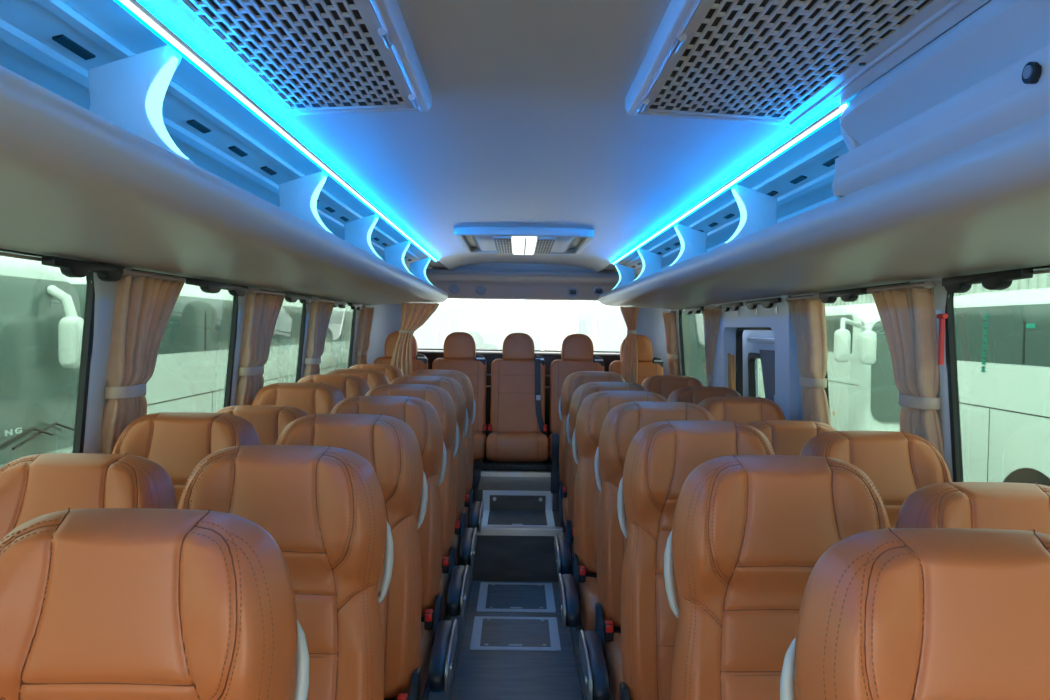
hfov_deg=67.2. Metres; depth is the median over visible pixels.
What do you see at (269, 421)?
seat
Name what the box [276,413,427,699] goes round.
seat
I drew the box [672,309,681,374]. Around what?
trim
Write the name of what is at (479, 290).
air vent
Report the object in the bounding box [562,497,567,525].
seat cushion
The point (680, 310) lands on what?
window
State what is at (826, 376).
window
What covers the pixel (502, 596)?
floor hatch
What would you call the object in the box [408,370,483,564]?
seat
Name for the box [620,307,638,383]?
curtain
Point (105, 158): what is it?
luggage rack
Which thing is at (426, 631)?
seat cushion
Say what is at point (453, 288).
air vent
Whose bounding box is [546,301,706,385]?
coach
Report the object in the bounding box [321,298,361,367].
window
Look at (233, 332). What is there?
window
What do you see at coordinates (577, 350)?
seat
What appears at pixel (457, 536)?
seat cushion
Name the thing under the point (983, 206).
luggage rack
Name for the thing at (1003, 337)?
coach
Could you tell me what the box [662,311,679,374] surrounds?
curtain
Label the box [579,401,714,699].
seat
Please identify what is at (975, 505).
seat
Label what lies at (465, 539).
seat
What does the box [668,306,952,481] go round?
wall
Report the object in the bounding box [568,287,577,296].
air vent
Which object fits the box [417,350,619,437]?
wall
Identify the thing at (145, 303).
curtain
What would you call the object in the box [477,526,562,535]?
trim
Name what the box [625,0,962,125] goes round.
ceiling vent
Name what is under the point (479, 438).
seat cushion
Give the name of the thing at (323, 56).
ceiling vent
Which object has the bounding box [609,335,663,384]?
seat
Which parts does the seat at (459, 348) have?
backrest, seat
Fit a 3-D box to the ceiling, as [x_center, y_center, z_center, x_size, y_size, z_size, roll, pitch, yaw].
[0.027,-0.413,2.350,2.490,0.358,8.120,1,2,-1]
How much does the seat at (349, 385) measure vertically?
1.196 m
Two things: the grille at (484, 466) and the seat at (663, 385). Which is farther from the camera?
the grille at (484, 466)
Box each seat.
[0,452,177,540]
[0,508,308,699]
[112,412,260,503]
[177,444,393,699]
[215,404,307,444]
[252,382,344,414]
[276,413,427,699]
[298,374,370,398]
[327,368,388,388]
[330,395,457,696]
[348,364,403,382]
[365,383,468,699]
[373,331,427,371]
[389,375,476,619]
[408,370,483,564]
[432,332,486,468]
[486,333,548,462]
[548,334,603,462]
[551,371,625,526]
[554,381,647,630]
[558,390,667,630]
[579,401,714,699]
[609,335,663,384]
[617,420,774,699]
[641,375,702,399]
[664,454,890,699]
[668,386,741,404]
[698,396,785,423]
[747,420,836,455]
[780,528,1049,699]
[800,430,951,528]
[895,481,1049,534]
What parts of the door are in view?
pillar panel, glass, rail, handle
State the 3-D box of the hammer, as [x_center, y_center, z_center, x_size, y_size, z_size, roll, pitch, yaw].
[1.243,-0.032,2.357,0.016,0.153,0.036,1,2,-1]
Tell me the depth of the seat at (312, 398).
3.46 m
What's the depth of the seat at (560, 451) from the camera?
4.96 m
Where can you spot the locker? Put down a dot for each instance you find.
(986, 76)
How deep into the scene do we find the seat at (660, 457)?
2.14 m
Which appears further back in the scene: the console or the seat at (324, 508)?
the console
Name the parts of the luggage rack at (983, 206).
panel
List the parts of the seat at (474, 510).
backrest, grab handle, armrest, armrest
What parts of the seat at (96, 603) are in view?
grab handle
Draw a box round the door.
[709,295,800,420]
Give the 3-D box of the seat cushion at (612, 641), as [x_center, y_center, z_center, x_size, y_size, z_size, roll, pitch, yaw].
[0.478,1.012,2.483,0.430,0.165,0.430,1,2,-1]
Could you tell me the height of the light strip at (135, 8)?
0.018 m
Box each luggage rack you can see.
[0,0,447,304]
[598,113,1049,309]
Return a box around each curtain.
[101,269,185,453]
[236,288,284,404]
[303,298,334,376]
[355,305,373,364]
[391,303,439,375]
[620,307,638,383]
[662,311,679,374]
[704,305,722,386]
[759,350,774,400]
[785,294,830,425]
[866,281,943,457]
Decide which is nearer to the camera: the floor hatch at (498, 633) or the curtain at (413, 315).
the floor hatch at (498, 633)
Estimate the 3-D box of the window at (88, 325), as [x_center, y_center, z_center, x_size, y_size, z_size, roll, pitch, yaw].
[-1.251,0.119,2.192,0.122,0.753,7.600,1,2,-1]
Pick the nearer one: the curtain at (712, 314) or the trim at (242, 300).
the trim at (242, 300)
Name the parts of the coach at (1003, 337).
glass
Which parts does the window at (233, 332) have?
rail cover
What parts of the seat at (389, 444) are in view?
grab handle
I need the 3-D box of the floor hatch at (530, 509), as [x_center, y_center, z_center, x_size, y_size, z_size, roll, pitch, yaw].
[-0.046,0.989,4.940,0.455,0.132,0.434,1,2,-1]
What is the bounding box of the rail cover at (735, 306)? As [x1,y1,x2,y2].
[722,302,742,311]
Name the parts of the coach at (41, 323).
mirror arm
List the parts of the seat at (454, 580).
backrest, leg, grab handle, armrest, armrest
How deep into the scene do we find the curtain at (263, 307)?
3.54 m
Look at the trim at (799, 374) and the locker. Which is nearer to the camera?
the locker
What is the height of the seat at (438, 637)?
1.196 m
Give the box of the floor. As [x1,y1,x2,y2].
[451,581,581,699]
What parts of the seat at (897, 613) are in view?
grab handle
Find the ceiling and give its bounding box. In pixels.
[63,0,991,271]
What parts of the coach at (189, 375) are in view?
glass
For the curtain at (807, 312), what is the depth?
3.30 m
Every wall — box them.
[83,305,373,452]
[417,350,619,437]
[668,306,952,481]
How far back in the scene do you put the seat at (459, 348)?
6.18 m
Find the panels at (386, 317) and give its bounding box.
[367,304,678,374]
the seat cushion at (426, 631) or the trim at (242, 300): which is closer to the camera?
the seat cushion at (426, 631)
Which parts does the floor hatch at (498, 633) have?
lid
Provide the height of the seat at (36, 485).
1.159 m
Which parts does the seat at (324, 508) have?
grab handle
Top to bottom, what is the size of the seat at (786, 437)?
1.123 m
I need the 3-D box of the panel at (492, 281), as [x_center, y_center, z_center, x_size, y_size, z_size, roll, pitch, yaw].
[-0.014,-0.572,6.653,1.960,0.290,0.567,1,2,-1]
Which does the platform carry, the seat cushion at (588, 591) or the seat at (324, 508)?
the seat at (324, 508)
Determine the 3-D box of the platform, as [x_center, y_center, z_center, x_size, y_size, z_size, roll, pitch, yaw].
[-0.016,1.421,1.990,2.610,0.050,7.300,1,2,-1]
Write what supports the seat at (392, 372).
on the platform
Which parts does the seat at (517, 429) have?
seat, backrest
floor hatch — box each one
[470,616,560,650]
[477,582,555,611]
[482,490,554,526]
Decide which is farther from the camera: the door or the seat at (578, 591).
the door
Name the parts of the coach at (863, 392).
glass, mirror arm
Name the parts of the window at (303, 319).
rail cover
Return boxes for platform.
[428,532,611,699]
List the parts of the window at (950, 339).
curtain rail, rail cover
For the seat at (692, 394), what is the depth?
4.11 m
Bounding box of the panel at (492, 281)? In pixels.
[426,263,636,300]
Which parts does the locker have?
panel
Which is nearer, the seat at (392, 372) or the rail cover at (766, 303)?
the rail cover at (766, 303)
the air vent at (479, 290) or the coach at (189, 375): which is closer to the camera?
the air vent at (479, 290)
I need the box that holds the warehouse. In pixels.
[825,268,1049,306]
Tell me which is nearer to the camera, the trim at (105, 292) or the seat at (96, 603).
the seat at (96, 603)
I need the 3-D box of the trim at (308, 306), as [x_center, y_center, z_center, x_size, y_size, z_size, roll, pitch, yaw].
[-1.284,0.051,4.681,0.078,0.745,0.336,1,2,-1]
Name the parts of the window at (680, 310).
rail cover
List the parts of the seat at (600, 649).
armrest, armrest, grab handle, seat frame, backrest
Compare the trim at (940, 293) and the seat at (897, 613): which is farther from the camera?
the trim at (940, 293)
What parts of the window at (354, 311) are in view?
rail cover, rail cover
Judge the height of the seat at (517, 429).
1.016 m
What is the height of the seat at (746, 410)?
1.160 m
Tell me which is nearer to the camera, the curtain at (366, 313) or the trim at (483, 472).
the trim at (483, 472)
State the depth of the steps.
4.69 m
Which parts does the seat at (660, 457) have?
grab handle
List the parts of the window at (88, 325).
rail cover, curtain rail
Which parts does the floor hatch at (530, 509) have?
lid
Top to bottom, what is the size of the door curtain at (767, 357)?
0.501 m
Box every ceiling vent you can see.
[178,0,431,115]
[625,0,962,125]
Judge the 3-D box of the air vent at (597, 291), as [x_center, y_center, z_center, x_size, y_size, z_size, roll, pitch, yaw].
[0.616,-0.490,6.588,0.092,0.081,0.057,1,2,-1]
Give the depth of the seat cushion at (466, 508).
4.41 m
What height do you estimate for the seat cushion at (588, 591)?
0.164 m
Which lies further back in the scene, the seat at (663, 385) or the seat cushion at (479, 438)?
the seat cushion at (479, 438)
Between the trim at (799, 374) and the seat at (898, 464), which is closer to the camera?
the seat at (898, 464)
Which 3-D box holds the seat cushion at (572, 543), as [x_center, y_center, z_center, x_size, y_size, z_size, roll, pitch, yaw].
[0.440,0.983,3.703,0.430,0.164,0.430,1,2,-1]
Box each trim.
[85,264,131,452]
[231,286,258,405]
[302,296,318,377]
[352,304,363,365]
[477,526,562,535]
[481,470,550,476]
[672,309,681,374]
[791,292,819,420]
[910,277,951,478]
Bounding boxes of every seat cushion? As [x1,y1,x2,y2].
[405,622,432,696]
[423,568,448,618]
[454,534,459,565]
[464,506,468,527]
[473,432,486,460]
[486,432,548,461]
[548,433,559,458]
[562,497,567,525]
[571,542,587,572]
[579,577,604,630]
[604,633,623,699]
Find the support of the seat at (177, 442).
on the platform
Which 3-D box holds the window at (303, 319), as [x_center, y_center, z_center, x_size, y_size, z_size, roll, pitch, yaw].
[-1.270,0.067,4.111,0.122,0.753,0.928,1,2,-1]
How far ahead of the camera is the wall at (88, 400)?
2.30 m
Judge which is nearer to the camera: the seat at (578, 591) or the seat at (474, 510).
the seat at (578, 591)
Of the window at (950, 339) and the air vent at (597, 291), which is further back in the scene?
the air vent at (597, 291)
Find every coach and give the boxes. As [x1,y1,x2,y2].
[0,256,83,467]
[58,270,352,414]
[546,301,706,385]
[757,303,901,431]
[954,288,1049,485]
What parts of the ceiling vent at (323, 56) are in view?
frame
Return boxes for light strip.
[114,0,438,261]
[612,103,848,263]
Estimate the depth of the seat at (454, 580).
3.43 m
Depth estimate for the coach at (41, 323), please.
5.91 m
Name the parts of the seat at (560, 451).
armrest, grab handle, backrest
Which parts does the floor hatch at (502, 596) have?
lid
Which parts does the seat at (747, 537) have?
grab handle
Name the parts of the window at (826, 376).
rail cover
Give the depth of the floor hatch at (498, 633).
3.87 m
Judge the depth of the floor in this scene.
3.48 m
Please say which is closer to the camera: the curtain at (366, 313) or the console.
the console
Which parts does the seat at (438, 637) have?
backrest, armrest, grab handle, armrest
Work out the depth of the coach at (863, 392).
12.18 m
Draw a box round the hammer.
[936,314,947,364]
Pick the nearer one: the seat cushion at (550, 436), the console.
the console
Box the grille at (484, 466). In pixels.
[481,463,550,470]
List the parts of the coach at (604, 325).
glass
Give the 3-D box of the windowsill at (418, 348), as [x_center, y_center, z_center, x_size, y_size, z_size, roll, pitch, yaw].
[-0.036,-0.270,6.960,2.020,0.600,0.040,1,2,-1]
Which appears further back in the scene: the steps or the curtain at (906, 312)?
the steps
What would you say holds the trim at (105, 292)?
attached to the wall at (88, 400)
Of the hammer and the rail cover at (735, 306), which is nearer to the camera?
the hammer
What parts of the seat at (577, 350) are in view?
backrest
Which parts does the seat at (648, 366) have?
backrest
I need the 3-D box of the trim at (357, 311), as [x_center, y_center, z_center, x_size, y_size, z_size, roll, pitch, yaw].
[-1.297,0.013,6.060,0.078,0.745,0.296,1,2,-1]
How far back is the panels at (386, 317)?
6.82 m
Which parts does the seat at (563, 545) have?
armrest, armrest, grab handle, backrest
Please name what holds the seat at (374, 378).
on the platform
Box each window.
[0,248,347,452]
[132,269,247,407]
[261,289,311,381]
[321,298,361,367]
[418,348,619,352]
[679,307,705,375]
[683,265,1049,481]
[819,282,909,412]
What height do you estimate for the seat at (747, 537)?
1.200 m
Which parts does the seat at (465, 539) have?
backrest, grab handle, armrest, armrest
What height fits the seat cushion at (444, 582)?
0.165 m
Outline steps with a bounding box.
[472,458,565,581]
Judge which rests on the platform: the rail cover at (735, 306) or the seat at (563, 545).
the seat at (563, 545)
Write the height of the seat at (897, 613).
1.196 m
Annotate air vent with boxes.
[449,284,459,293]
[475,286,485,295]
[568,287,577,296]
[593,287,603,295]
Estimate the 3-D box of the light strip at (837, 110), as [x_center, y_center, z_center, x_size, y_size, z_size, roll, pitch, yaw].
[0.621,-0.543,3.503,0.028,0.018,3.820,1,2,-1]
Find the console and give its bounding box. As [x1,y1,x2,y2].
[454,227,594,254]
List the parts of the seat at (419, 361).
backrest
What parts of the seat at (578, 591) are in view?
armrest, armrest, grab handle, seat frame, backrest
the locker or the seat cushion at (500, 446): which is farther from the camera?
the seat cushion at (500, 446)
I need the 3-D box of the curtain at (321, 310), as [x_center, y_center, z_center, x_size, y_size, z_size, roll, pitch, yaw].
[-1.251,0.071,4.788,0.123,0.760,0.431,1,2,1]
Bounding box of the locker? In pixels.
[832,0,1049,196]
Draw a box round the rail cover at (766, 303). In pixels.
[745,298,780,309]
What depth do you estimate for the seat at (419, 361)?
6.18 m

